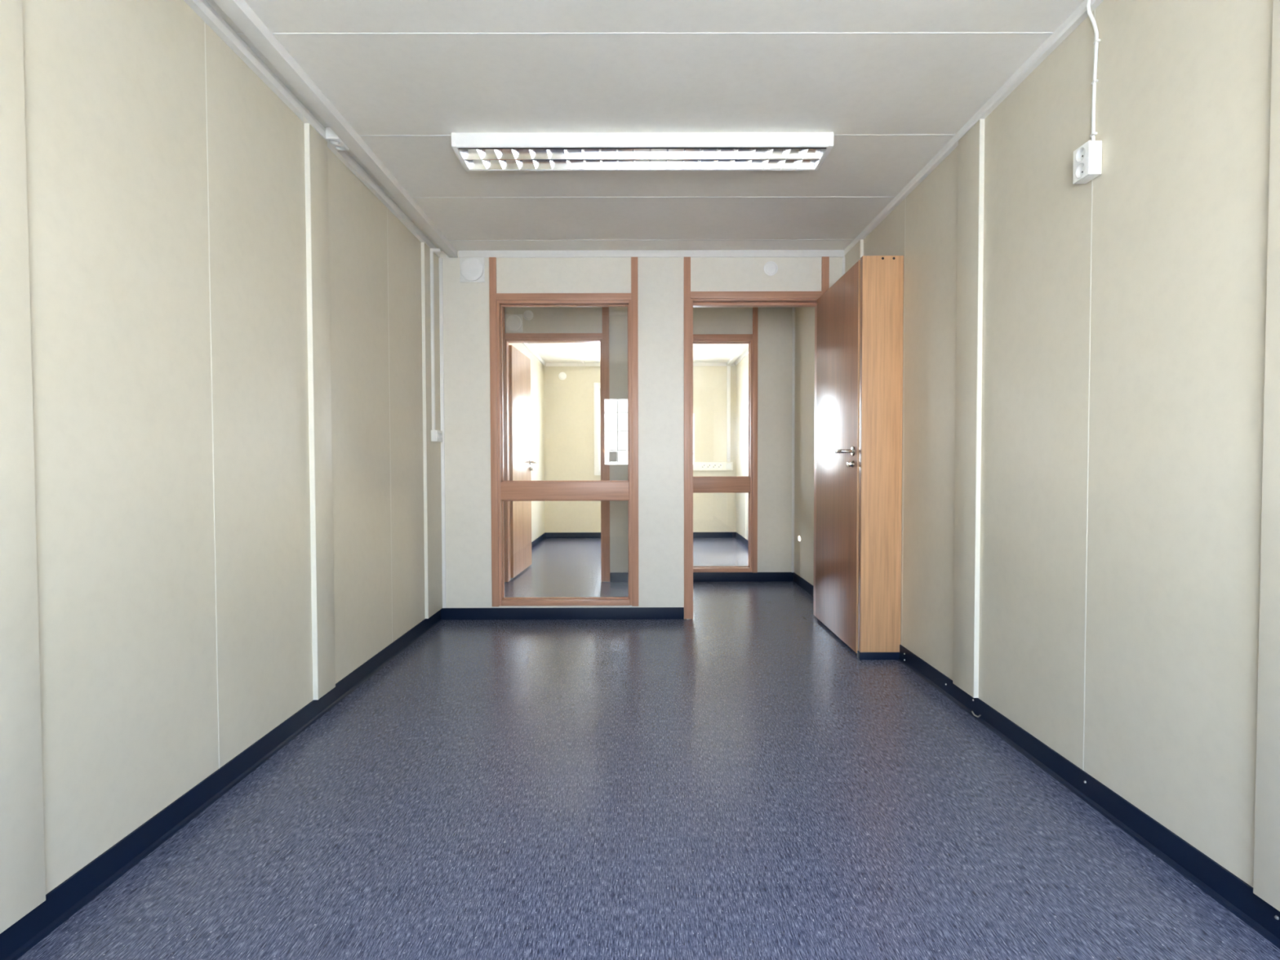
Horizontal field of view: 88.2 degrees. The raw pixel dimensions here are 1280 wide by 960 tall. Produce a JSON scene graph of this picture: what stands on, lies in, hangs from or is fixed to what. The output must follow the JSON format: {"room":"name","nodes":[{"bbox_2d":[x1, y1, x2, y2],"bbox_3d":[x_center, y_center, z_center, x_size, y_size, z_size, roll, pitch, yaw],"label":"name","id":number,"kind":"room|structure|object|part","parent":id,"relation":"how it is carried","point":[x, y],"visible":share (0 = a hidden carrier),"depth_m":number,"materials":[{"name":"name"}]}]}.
{"room":"empty office room","nodes":[
{"label":"empty office room","id":0,"kind":"room"},
{"bbox_2d":[0,0,442,933],"bbox_3d":[-1.369,-0.232,1.946,0.110,2.452,5.088,0,2,0],"label":"wall","id":1,"kind":"structure","parent":0,"point":[220,489],"depth_m":1.88,"materials":[{"name":"paint"}]},
{"bbox_3d":[-1.379,-0.226,1.701,0.090,2.452,0.718,0,2,0],"label":"panel","id":2,"kind":"part","parent":1,"relation":"part of","materials":[{"name":"paint"}]},
{"bbox_2d":[0,609,442,959],"bbox_3d":[-1.323,0.953,1.972,0.018,0.080,4.900,0,2,0],"label":"baseboard","id":3,"kind":"structure","parent":1,"relation":"attached to","point":[61,903],"depth_m":1.86,"materials":[{"name":"blue plastic"}]},
{"bbox_3d":[-1.381,-0.244,2.401,0.090,2.452,0.678,0,2,0],"label":"panel","id":4,"kind":"part","parent":1,"relation":"part of","materials":[{"name":"paint"}]},
{"bbox_2d":[183,0,440,257],"bbox_3d":[-1.324,-1.430,1.910,0.027,0.044,4.900,0,2,0],"label":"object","id":5,"kind":"structure","parent":1,"relation":"attached to","point":[202,8],"depth_m":2.46,"materials":[{"name":"white paint"}]},
{"bbox_3d":[-1.382,-0.264,3.138,0.090,2.452,0.793,0,2,0],"label":"panel","id":6,"kind":"part","parent":1,"relation":"part of","materials":[{"name":"paint"}]},
{"bbox_3d":[-1.384,-0.283,3.863,0.090,2.452,0.653,0,2,0],"label":"panel","id":7,"kind":"part","parent":1,"relation":"part of","materials":[{"name":"paint"}]},
{"bbox_2d":[430,248,440,430],"bbox_3d":[-1.290,-0.896,4.186,0.064,1.142,0.026,0,2,0],"label":"conduit","id":8,"kind":"object","parent":1,"relation":"attached to","point":[433,251],"visible":1,"depth_m":4.18,"materials":[{"name":"white plastic"}]},
{"bbox_2d":[431,430,442,441],"bbox_3d":[-1.300,-0.288,4.226,0.041,0.072,0.112,0,2,0],"label":"socket","id":9,"kind":"object","parent":1,"relation":"attached to","point":[436,435],"visible":1,"depth_m":4.17,"materials":[{"name":"white plastic"}]},
{"bbox_3d":[-1.285,-0.288,4.226,0.008,0.072,0.112,0,2,0],"label":"plate","id":10,"kind":"part","parent":9,"relation":"part of","materials":[{"name":"white plastic"}]},
{"bbox_2d":[508,342,544,542],"bbox_3d":[-1.377,-0.379,7.599,0.090,2.446,3.420,0,2,0],"label":"wall","id":11,"kind":"structure","parent":0,"point":[537,420],"depth_m":8.54,"materials":[{"name":"beige paint"}]},
{"bbox_3d":[-1.378,-1.357,7.133,0.090,0.466,0.900,0,2,0],"label":"panel","id":12,"kind":"part","parent":11,"relation":"part of","materials":[{"name":"white paint"}]},
{"bbox_3d":[-1.378,-0.389,7.999,0.090,2.446,0.780,0,2,0],"label":"panel","id":13,"kind":"part","parent":11,"relation":"part of","materials":[{"name":"beige paint"}]},
{"bbox_2d":[522,342,546,365],"bbox_3d":[-1.320,-1.580,7.523,0.028,0.039,3.330,0,2,0],"label":"crown molding","id":14,"kind":"structure","parent":11,"relation":"attached to","point":[526,345],"depth_m":8.22,"materials":[{"name":"white paint"}]},
{"bbox_2d":[531,532,545,549],"bbox_3d":[-1.325,0.805,7.582,0.006,0.080,3.324,0,2,0],"label":"baseboard","id":15,"kind":"structure","parent":11,"relation":"attached to","point":[540,539],"depth_m":8.61,"materials":[{"name":"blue plastic"}]},
{"bbox_3d":[-1.380,-0.411,8.850,0.090,2.446,0.918,0,2,0],"label":"panel","id":16,"kind":"part","parent":11,"relation":"part of","materials":[{"name":"beige paint"}]},
{"bbox_2d":[543,363,736,532],"bbox_3d":[0.005,-0.426,9.272,2.682,2.446,0.100,0,2,0],"label":"wall","id":17,"kind":"structure","parent":0,"point":[568,402],"depth_m":9.22,"materials":[{"name":"beige paint"}]},
{"bbox_2d":[558,372,566,379],"bbox_3d":[-1.076,-1.461,9.186,0.110,0.110,0.012,0,2,0],"label":"valve","id":18,"kind":"object","parent":17,"relation":"attached to","point":[562,375],"visible":1,"depth_m":9.18,"materials":[{"name":"white plastic"}]},
{"bbox_3d":[-0.958,-0.424,9.270,0.756,2.446,0.100,0,2,0],"label":"panel","id":19,"kind":"part","parent":17,"relation":"part of","materials":[{"name":"beige paint"}]},
{"bbox_2d":[593,382,600,475],"bbox_3d":[0.018,-0.728,9.255,1.316,1.290,0.118,0,2,0],"label":"window","id":20,"kind":"structure","parent":17,"relation":"in","point":[597,396],"depth_m":9.20,"materials":[{"name":"white paint"}]},
{"bbox_3d":[-0.610,-0.725,9.203,0.060,1.290,0.018,0,2,0],"label":"casing","id":21,"kind":"part","parent":20,"relation":"part of","materials":[{"name":"white paint"}]},
{"bbox_3d":[0.018,-0.728,9.269,1.172,1.146,0.040,0,2,0],"label":"sash","id":22,"kind":"part","parent":20,"relation":"part of","materials":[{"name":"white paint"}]},
{"bbox_3d":[0.016,-1.481,9.244,1.196,0.336,0.100,0,2,0],"label":"panel","id":23,"kind":"part","parent":17,"relation":"part of","materials":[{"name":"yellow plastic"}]},
{"bbox_3d":[0.020,0.327,9.292,1.196,0.940,0.100,0,2,0],"label":"panel","id":24,"kind":"part","parent":17,"relation":"part of","materials":[{"name":"beige paint"}]},
{"bbox_2d":[546,362,734,366],"bbox_3d":[0.002,-1.622,9.184,2.622,0.049,0.014,0,2,0],"label":"crown molding","id":25,"kind":"structure","parent":17,"relation":"attached to","point":[548,364],"depth_m":9.18,"materials":[{"name":"white paint"}]},
{"bbox_2d":[545,532,736,537],"bbox_3d":[0.008,0.758,9.250,2.682,0.080,0.006,0,2,0],"label":"baseboard","id":26,"kind":"structure","parent":17,"relation":"attached to","point":[548,535],"depth_m":9.24,"materials":[{"name":"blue plastic"}]},
{"bbox_2d":[693,462,733,470],"bbox_3d":[0.954,-0.207,9.204,0.675,0.118,0.052,0,2,0],"label":"socket trunking","id":27,"kind":"object","parent":17,"relation":"attached to","point":[696,465],"visible":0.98,"depth_m":9.18,"materials":[{"name":"white plastic"}]},
{"bbox_2d":[726,462,731,468],"bbox_3d":[1.234,-0.208,9.182,0.070,0.080,0.007,0,2,0],"label":"switch","id":28,"kind":"object","parent":27,"relation":"attached to","point":[728,464],"depth_m":9.18,"materials":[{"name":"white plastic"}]},
{"bbox_3d":[0.981,-0.428,9.274,0.730,2.446,0.100,0,2,0],"label":"panel","id":29,"kind":"part","parent":17,"relation":"part of","materials":[{"name":"beige paint"}]},
{"bbox_2d":[726,365,730,462],"bbox_3d":[1.232,-0.933,9.195,0.048,1.331,0.032,0,2,0],"label":"duct","id":30,"kind":"object","parent":17,"relation":"attached to","point":[728,367],"visible":1,"depth_m":9.18,"materials":[{"name":"white paint"}]},
{"bbox_2d":[440,251,844,608],"bbox_3d":[0.008,-0.299,4.444,2.697,2.446,0.100,0,2,0],"label":"wall","id":31,"kind":"structure","parent":0,"point":[660,280],"depth_m":4.38,"materials":[{"name":"paint"}]},
{"bbox_2d":[439,257,446,608],"bbox_3d":[-1.310,-0.311,4.385,0.022,2.320,0.010,0,2,0],"label":"trim","id":32,"kind":"structure","parent":31,"relation":"attached to","point":[441,281],"depth_m":4.38,"materials":[{"name":"white paint"}]},
{"bbox_3d":[-1.154,-0.296,4.441,0.374,2.446,0.100,0,2,0],"label":"panel","id":33,"kind":"part","parent":31,"relation":"part of","materials":[{"name":"paint"}]},
{"bbox_2d":[459,257,484,282],"bbox_3d":[-1.107,-1.393,4.348,0.162,0.162,0.028,0,2,0],"label":"air vent","id":34,"kind":"object","parent":31,"relation":"in","point":[472,269],"visible":1,"depth_m":4.34,"materials":[{"name":"white plastic"}]},
{"bbox_2d":[440,607,684,619],"bbox_3d":[-0.519,0.887,4.420,1.624,0.079,0.006,0,2,0],"label":"baseboard","id":35,"kind":"structure","parent":31,"relation":"attached to","point":[540,613],"depth_m":4.42,"materials":[{"name":"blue plastic"}]},
{"bbox_2d":[488,257,638,606],"bbox_3d":[-0.501,-0.320,4.432,0.978,2.310,0.119,0,2,0],"label":"window","id":36,"kind":"structure","parent":31,"relation":"in","point":[502,491],"depth_m":4.39,"materials":[{"name":"brown wood"}]},
{"bbox_3d":[-0.967,-0.317,4.381,0.044,2.310,0.019,0,2,0],"label":"post","id":37,"kind":"part","parent":36,"relation":"part of","materials":[{"name":"brown wood"}]},
{"bbox_3d":[-0.500,0.066,4.423,0.855,0.121,0.047,0,2,0],"label":"rail","id":38,"kind":"part","parent":36,"relation":"part of","materials":[{"name":"brown wood"}]},
{"bbox_3d":[-0.498,0.813,4.466,0.855,0.036,0.112,0,2,0],"label":"sill","id":39,"kind":"part","parent":36,"relation":"part of","materials":[{"name":"brown wood"}]},
{"bbox_3d":[-0.034,-0.320,4.383,0.044,2.310,0.019,0,2,0],"label":"post","id":40,"kind":"part","parent":36,"relation":"part of","materials":[{"name":"brown wood"}]},
{"bbox_3d":[-0.503,-1.368,4.414,0.933,0.306,0.100,0,2,0],"label":"panel","id":41,"kind":"part","parent":31,"relation":"part of","materials":[{"name":"paint"}]},
{"bbox_3d":[-0.497,0.875,4.473,0.933,0.100,0.100,0,2,0],"label":"panel","id":42,"kind":"part","parent":31,"relation":"part of","materials":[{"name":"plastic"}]},
{"bbox_2d":[458,249,844,257],"bbox_3d":[0.076,-1.498,4.355,2.538,0.044,0.014,0,2,0],"label":"crown molding","id":43,"kind":"structure","parent":31,"relation":"attached to","point":[648,253],"depth_m":4.35,"materials":[{"name":"white paint"}]},
{"bbox_3d":[0.140,-0.299,4.444,0.347,2.446,0.100,0,2,0],"label":"panel","id":44,"kind":"part","parent":31,"relation":"part of","materials":[{"name":"paint"}]},
{"bbox_3d":[0.766,-1.371,4.417,0.911,0.306,0.100,0,2,0],"label":"panel","id":45,"kind":"part","parent":31,"relation":"part of","materials":[{"name":"paint"}]},
{"bbox_2d":[763,261,777,275],"bbox_3d":[0.864,-1.404,4.361,0.094,0.094,0.012,0,2,0],"label":"smoke detector","id":46,"kind":"object","parent":31,"relation":"attached to","point":[771,268],"visible":1,"depth_m":4.36,"materials":[{"name":"white plastic"}]},
{"bbox_2d":[684,256,860,653],"bbox_3d":[0.771,-0.267,4.010,0.957,2.398,0.973,0,2,0],"label":"door","id":47,"kind":"structure","parent":31,"relation":"in","point":[837,307],"depth_m":4.07,"materials":[{"name":"brown wood"}]},
{"bbox_3d":[0.314,-0.277,4.386,0.044,2.396,0.019,0,2,0],"label":"post","id":48,"kind":"part","parent":47,"relation":"part of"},
{"bbox_3d":[1.226,-0.279,4.388,0.046,2.396,0.019,0,2,0],"label":"post","id":49,"kind":"part","parent":47,"relation":"part of","materials":[{"name":"brown wood"}]},
{"bbox_3d":[1.123,-0.163,3.643,0.080,0.052,0.153,0,2,0],"label":"handle","id":50,"kind":"part","parent":47,"relation":"part of","materials":[{"name":"metal"}]},
{"bbox_3d":[1.290,-0.302,4.447,0.132,2.446,0.100,0,2,0],"label":"panel","id":51,"kind":"part","parent":31,"relation":"part of","materials":[{"name":"paint"}]},
{"bbox_2d":[842,257,844,275],"bbox_3d":[1.349,-0.318,4.393,0.016,2.320,0.008,0,2,0],"label":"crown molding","id":52,"kind":"structure","parent":31,"relation":"attached to","point":[843,258],"depth_m":4.36,"materials":[{"name":"white paint"}]},
{"bbox_2d":[205,0,1084,362],"bbox_3d":[-0.445,-1.598,4.323,3.840,0.162,10.030,0,2,0],"label":"ceiling","id":53,"kind":"structure","parent":0,"point":[894,82],"depth_m":2.50,"materials":[{"name":"white paint"}]},
{"bbox_2d":[213,0,457,257],"bbox_3d":[-1.223,-1.431,1.910,0.058,0.042,4.896,0,2,0],"label":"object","id":54,"kind":"object","parent":53,"relation":"attached to","point":[241,14],"visible":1,"depth_m":2.52,"materials":[{"name":"white paint"}]},
{"bbox_2d":[325,127,349,150],"bbox_3d":[-1.282,-1.450,2.802,0.054,0.051,0.104,0,2,0],"label":"socket","id":55,"kind":"object","parent":53,"relation":"attached to","point":[331,137],"visible":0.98,"depth_m":2.77,"materials":[{"name":"white plastic"}]},
{"bbox_2d":[328,139,340,144],"bbox_3d":[-1.282,-1.431,2.777,0.043,0.014,0.043,0,2,0],"label":"socket","id":56,"kind":"object","parent":55,"relation":"attached to","point":[331,141],"depth_m":2.79,"materials":[{"name":"white plastic"}]},
{"bbox_3d":[-1.282,-1.430,2.802,0.054,0.008,0.104,0,2,0],"label":"plate","id":57,"kind":"part","parent":55,"relation":"part of","materials":[{"name":"white plastic"}]},
{"bbox_2d":[334,145,346,150],"bbox_3d":[-1.282,-1.432,2.827,0.043,0.014,0.043,0,2,0],"label":"socket","id":58,"kind":"object","parent":55,"relation":"attached to","point":[337,147],"depth_m":2.84,"materials":[{"name":"white plastic"}]},
{"bbox_2d":[570,342,585,364],"bbox_3d":[-0.777,-1.593,7.517,0.040,0.015,3.313,0,2,0],"label":"batten","id":59,"kind":"object","parent":53,"relation":"attached to","point":[573,344],"visible":0.44,"depth_m":8.27,"materials":[{"name":"white paint"}]},
{"bbox_2d":[451,132,833,171],"bbox_3d":[0.011,-1.451,2.917,1.623,0.061,0.241,0,2,0],"label":"ceiling light","id":60,"kind":"object","parent":53,"relation":"attached to","point":[476,151],"visible":1,"depth_m":2.91,"materials":[{"name":"white metal"}]},
{"bbox_3d":[-0.701,-1.437,2.872,0.011,0.033,0.088,0,2,0],"label":"louvre blade","id":61,"kind":"part","parent":60,"relation":"part of","materials":[{"name":"metal"}]},
{"bbox_3d":[-0.702,-1.440,2.972,0.011,0.033,0.088,0,2,0],"label":"louvre blade","id":62,"kind":"part","parent":60,"relation":"part of","materials":[{"name":"metal"}]},
{"bbox_3d":[-0.626,-1.437,2.872,0.011,0.033,0.088,0,2,0],"label":"louvre blade","id":63,"kind":"part","parent":60,"relation":"part of","materials":[{"name":"metal"}]},
{"bbox_3d":[-0.626,-1.440,2.972,0.011,0.033,0.088,0,2,0],"label":"louvre blade","id":64,"kind":"part","parent":60,"relation":"part of","materials":[{"name":"metal"}]},
{"bbox_3d":[-0.551,-1.437,2.873,0.011,0.033,0.088,0,2,0],"label":"louvre blade","id":65,"kind":"part","parent":60,"relation":"part of","materials":[{"name":"metal"}]},
{"bbox_3d":[-0.552,-1.440,2.972,0.011,0.033,0.088,0,2,0],"label":"louvre blade","id":66,"kind":"part","parent":60,"relation":"part of","materials":[{"name":"metal"}]},
{"bbox_3d":[-0.476,-1.438,2.873,0.011,0.033,0.088,0,2,0],"label":"louvre blade","id":67,"kind":"part","parent":60,"relation":"part of","materials":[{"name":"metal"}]},
{"bbox_3d":[-0.477,-1.440,2.972,0.011,0.033,0.088,0,2,0],"label":"louvre blade","id":68,"kind":"part","parent":60,"relation":"part of","materials":[{"name":"metal"}]},
{"bbox_3d":[-0.401,-1.438,2.873,0.011,0.033,0.088,0,2,0],"label":"louvre blade","id":69,"kind":"part","parent":60,"relation":"part of","materials":[{"name":"metal"}]},
{"bbox_3d":[0.010,-1.454,3.030,1.599,0.061,0.016,0,2,0],"label":"rail","id":70,"kind":"part","parent":60,"relation":"part of","materials":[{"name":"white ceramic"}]},
{"bbox_3d":[0.011,-1.448,2.805,1.599,0.061,0.016,0,2,0],"label":"rail","id":71,"kind":"part","parent":60,"relation":"part of","materials":[{"name":"white metal"}]},
{"bbox_3d":[0.348,-1.440,2.875,0.011,0.033,0.088,0,2,0],"label":"louvre blade","id":72,"kind":"part","parent":60,"relation":"part of","materials":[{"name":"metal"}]},
{"bbox_3d":[0.423,-1.440,2.875,0.011,0.033,0.088,0,2,0],"label":"louvre blade","id":73,"kind":"part","parent":60,"relation":"part of","materials":[{"name":"metal"}]},
{"bbox_3d":[0.498,-1.443,2.975,0.011,0.033,0.088,0,2,0],"label":"louvre blade","id":74,"kind":"part","parent":60,"relation":"part of","materials":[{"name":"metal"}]},
{"bbox_3d":[0.498,-1.440,2.875,0.011,0.033,0.088,0,2,0],"label":"louvre blade","id":75,"kind":"part","parent":60,"relation":"part of","materials":[{"name":"metal"}]},
{"bbox_3d":[0.573,-1.443,2.975,0.011,0.033,0.088,0,2,0],"label":"louvre blade","id":76,"kind":"part","parent":60,"relation":"part of","materials":[{"name":"metal"}]},
{"bbox_3d":[0.573,-1.440,2.875,0.011,0.033,0.088,0,2,0],"label":"louvre blade","id":77,"kind":"part","parent":60,"relation":"part of","materials":[{"name":"metal"}]},
{"bbox_3d":[0.648,-1.443,2.975,0.011,0.033,0.088,0,2,0],"label":"louvre blade","id":78,"kind":"part","parent":60,"relation":"part of","materials":[{"name":"metal"}]},
{"bbox_3d":[0.648,-1.440,2.876,0.011,0.033,0.088,0,2,0],"label":"louvre blade","id":79,"kind":"part","parent":60,"relation":"part of","materials":[{"name":"metal"}]},
{"bbox_3d":[0.723,-1.443,2.975,0.011,0.033,0.088,0,2,0],"label":"louvre blade","id":80,"kind":"part","parent":60,"relation":"part of","materials":[{"name":"metal"}]},
{"bbox_3d":[0.723,-1.440,2.876,0.011,0.033,0.088,0,2,0],"label":"louvre blade","id":81,"kind":"part","parent":60,"relation":"part of","materials":[{"name":"metal"}]},
{"bbox_2d":[726,343,748,365],"bbox_3d":[1.237,-1.585,7.529,0.060,0.042,3.326,0,2,0],"label":"duct","id":82,"kind":"object","parent":53,"relation":"attached to","point":[744,346],"visible":0.41,"depth_m":8.28,"materials":[{"name":"white paint"}]},
{"bbox_2d":[17,537,1279,959],"bbox_3d":[-0.413,0.987,4.391,3.790,0.120,9.930,0,2,0],"label":"floor","id":83,"kind":"structure","parent":0,"point":[731,780],"depth_m":1.90,"materials":[{"name":"blue plastic"}]},
{"bbox_2d":[504,306,792,572],"bbox_3d":[-0.412,-0.335,5.842,3.607,2.446,0.100,0,2,0],"label":"wall","id":84,"kind":"structure","parent":0,"point":[775,324],"depth_m":5.79,"materials":[{"name":"beige paint"}]},
{"bbox_2d":[504,314,522,332],"bbox_3d":[-1.100,-1.376,5.749,0.155,0.155,0.028,0,2,0],"label":"air vent","id":85,"kind":"object","parent":84,"relation":"in","point":[513,322],"visible":1,"depth_m":5.74,"materials":[{"name":"white plastic"}]},
{"bbox_2d":[523,310,533,320],"bbox_3d":[-0.973,-1.445,5.755,0.090,0.090,0.012,0,2,0],"label":"valve","id":86,"kind":"object","parent":84,"relation":"attached to","point":[528,315],"visible":1,"depth_m":5.75,"materials":[{"name":"white plastic"}]},
{"bbox_3d":[-0.745,-1.406,5.813,0.875,0.302,0.100,0,2,0],"label":"panel","id":87,"kind":"part","parent":84,"relation":"part of","materials":[{"name":"beige paint"}]},
{"bbox_2d":[502,306,609,582],"bbox_3d":[-0.748,-0.330,6.244,0.959,2.414,0.942,0,2,0],"label":"door","id":88,"kind":"structure","parent":84,"relation":"in","point":[517,461],"depth_m":5.86,"materials":[{"name":"brown wood"}]},
{"bbox_3d":[-1.200,-0.318,5.781,0.051,2.412,0.019,0,2,0],"label":"post","id":89,"kind":"part","parent":88,"relation":"part of","materials":[{"name":"brown wood"}]},
{"bbox_3d":[-0.297,-0.320,5.783,0.060,2.412,0.019,0,2,0],"label":"post","id":90,"kind":"part","parent":88,"relation":"part of","materials":[{"name":"brown wood"}]},
{"bbox_3d":[-0.115,-0.335,5.843,0.380,2.446,0.100,0,2,0],"label":"panel","id":91,"kind":"part","parent":84,"relation":"part of","materials":[{"name":"beige paint"}]},
{"bbox_2d":[609,572,793,582],"bbox_3d":[0.547,0.846,5.823,1.620,0.082,0.006,0,2,0],"label":"baseboard","id":92,"kind":"structure","parent":84,"relation":"attached to","point":[614,576],"depth_m":5.82,"materials":[{"name":"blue plastic"}]},
{"bbox_3d":[0.532,-1.409,5.816,0.920,0.302,0.100,0,2,0],"label":"panel","id":93,"kind":"part","parent":84,"relation":"part of","materials":[{"name":"beige paint"}]},
{"bbox_2d":[693,306,757,572],"bbox_3d":[0.538,-0.362,5.834,0.981,2.336,0.119,0,2,0],"label":"window","id":94,"kind":"structure","parent":84,"relation":"in","point":[734,484],"depth_m":5.80,"materials":[{"name":"brown wood"}]},
{"bbox_3d":[0.541,0.784,5.868,0.858,0.036,0.112,0,2,0],"label":"sill","id":95,"kind":"part","parent":94,"relation":"part of","materials":[{"name":"brown wood"}]},
{"bbox_3d":[0.539,0.032,5.826,0.858,0.129,0.047,0,2,0],"label":"rail","id":96,"kind":"part","parent":94,"relation":"part of","materials":[{"name":"brown wood"}]},
{"bbox_3d":[1.007,-0.362,5.785,0.044,2.336,0.019,0,2,0],"label":"post","id":97,"kind":"part","parent":94,"relation":"part of","materials":[{"name":"brown wood"}]},
{"bbox_3d":[1.193,-0.339,5.846,0.397,2.446,0.100,0,2,0],"label":"panel","id":98,"kind":"part","parent":84,"relation":"part of","materials":[{"name":"beige paint"}]},
{"bbox_2d":[736,0,1279,911],"bbox_3d":[1.401,-0.303,4.362,0.129,2.452,9.908,0,2,0],"label":"wall","id":99,"kind":"structure","parent":0,"point":[1091,512],"depth_m":1.92,"materials":[{"name":"paint"}]},
{"bbox_2d":[734,347,748,364],"bbox_3d":[1.334,-1.587,7.529,0.028,0.039,3.330,0,2,0],"label":"crown molding","id":100,"kind":"structure","parent":99,"relation":"attached to","point":[746,352],"depth_m":8.58,"materials":[{"name":"white paint"}]},
{"bbox_2d":[736,532,748,546],"bbox_3d":[1.350,0.799,7.589,0.006,0.080,3.324,0,2,0],"label":"baseboard","id":101,"kind":"structure","parent":99,"relation":"attached to","point":[740,538],"depth_m":8.67,"materials":[{"name":"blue plastic"}]},
{"bbox_3d":[1.394,-0.401,8.096,0.090,2.452,0.598,0,2,0],"label":"panel","id":102,"kind":"part","parent":99,"relation":"part of","materials":[{"name":"white paint"}]},
{"bbox_2d":[793,572,813,596],"bbox_3d":[1.355,0.861,5.175,0.006,0.082,1.294,0,2,0],"label":"baseboard","id":103,"kind":"structure","parent":99,"relation":"attached to","point":[803,584],"depth_m":5.46,"materials":[{"name":"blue plastic"}]},
{"bbox_2d":[857,255,903,659],"bbox_3d":[1.268,-0.122,3.777,0.218,2.122,0.619,0,2,0],"label":"cabinet","id":104,"kind":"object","parent":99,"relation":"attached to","point":[882,277],"depth_m":3.47,"materials":[{"name":"brown wood"}]},
{"bbox_3d":[1.173,-0.134,3.492,0.017,2.082,0.034,0,2,0],"label":"panel","id":105,"kind":"part","parent":104,"relation":"part of","materials":[{"name":"brown wood"}]},
{"bbox_3d":[1.422,-0.289,3.825,0.090,2.452,0.743,0,2,0],"label":"panel","id":106,"kind":"part","parent":99,"relation":"part of","materials":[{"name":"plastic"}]},
{"bbox_3d":[1.424,-0.270,3.105,0.090,2.452,0.693,0,2,0],"label":"panel","id":107,"kind":"part","parent":99,"relation":"part of","materials":[{"name":"paint"}]},
{"bbox_2d":[844,0,1103,255],"bbox_3d":[1.365,-1.443,1.916,0.027,0.032,4.900,0,2,0],"label":"crown molding","id":108,"kind":"structure","parent":99,"relation":"attached to","point":[1080,14],"depth_m":2.54,"materials":[{"name":"white paint"}]},
{"bbox_3d":[1.425,-0.251,2.395,0.090,2.452,0.723,0,2,0],"label":"panel","id":109,"kind":"part","parent":99,"relation":"part of","materials":[{"name":"paint"}]},
{"bbox_2d":[1072,140,1102,184],"bbox_3d":[1.358,-0.967,2.007,0.042,0.100,0.072,0,2,0],"label":"socket","id":110,"kind":"object","parent":99,"relation":"attached to","point":[1087,158],"visible":1,"depth_m":1.98,"materials":[{"name":"white plastic"}]},
{"bbox_2d":[1075,162,1084,178],"bbox_3d":[1.344,-0.943,2.007,0.014,0.043,0.043,0,2,0],"label":"socket","id":111,"kind":"object","parent":110,"relation":"attached to","point":[1079,166],"depth_m":2.02,"materials":[{"name":"white plastic"}]},
{"bbox_2d":[1075,146,1085,162],"bbox_3d":[1.344,-0.991,2.006,0.014,0.043,0.043,0,2,0],"label":"socket","id":112,"kind":"object","parent":110,"relation":"attached to","point":[1080,152],"depth_m":2.02,"materials":[{"name":"white plastic"}]},
{"bbox_3d":[1.342,-0.967,2.007,0.008,0.100,0.072,0,2,0],"label":"plate","id":113,"kind":"part","parent":110,"relation":"part of","materials":[{"name":"white plastic"}]},
{"bbox_2d":[897,644,1279,948],"bbox_3d":[1.375,0.946,1.979,0.019,0.080,4.900,0,2,0],"label":"baseboard","id":114,"kind":"structure","parent":99,"relation":"attached to","point":[1218,882],"depth_m":1.87,"materials":[{"name":"blue plastic"}]},
{"bbox_2d":[1086,0,1101,140],"bbox_3d":[1.360,-1.232,1.991,0.038,0.438,0.027,0,2,0],"label":"power cable","id":115,"kind":"object","parent":99,"relation":"attached to","point":[1097,40],"visible":0.97,"depth_m":1.99,"materials":[{"name":"white plastic"}]},
{"bbox_3d":[1.427,-0.232,1.691,0.090,2.452,0.683,0,2,0],"label":"panel","id":116,"kind":"part","parent":99,"relation":"part of","materials":[{"name":"paint"}]}
]}

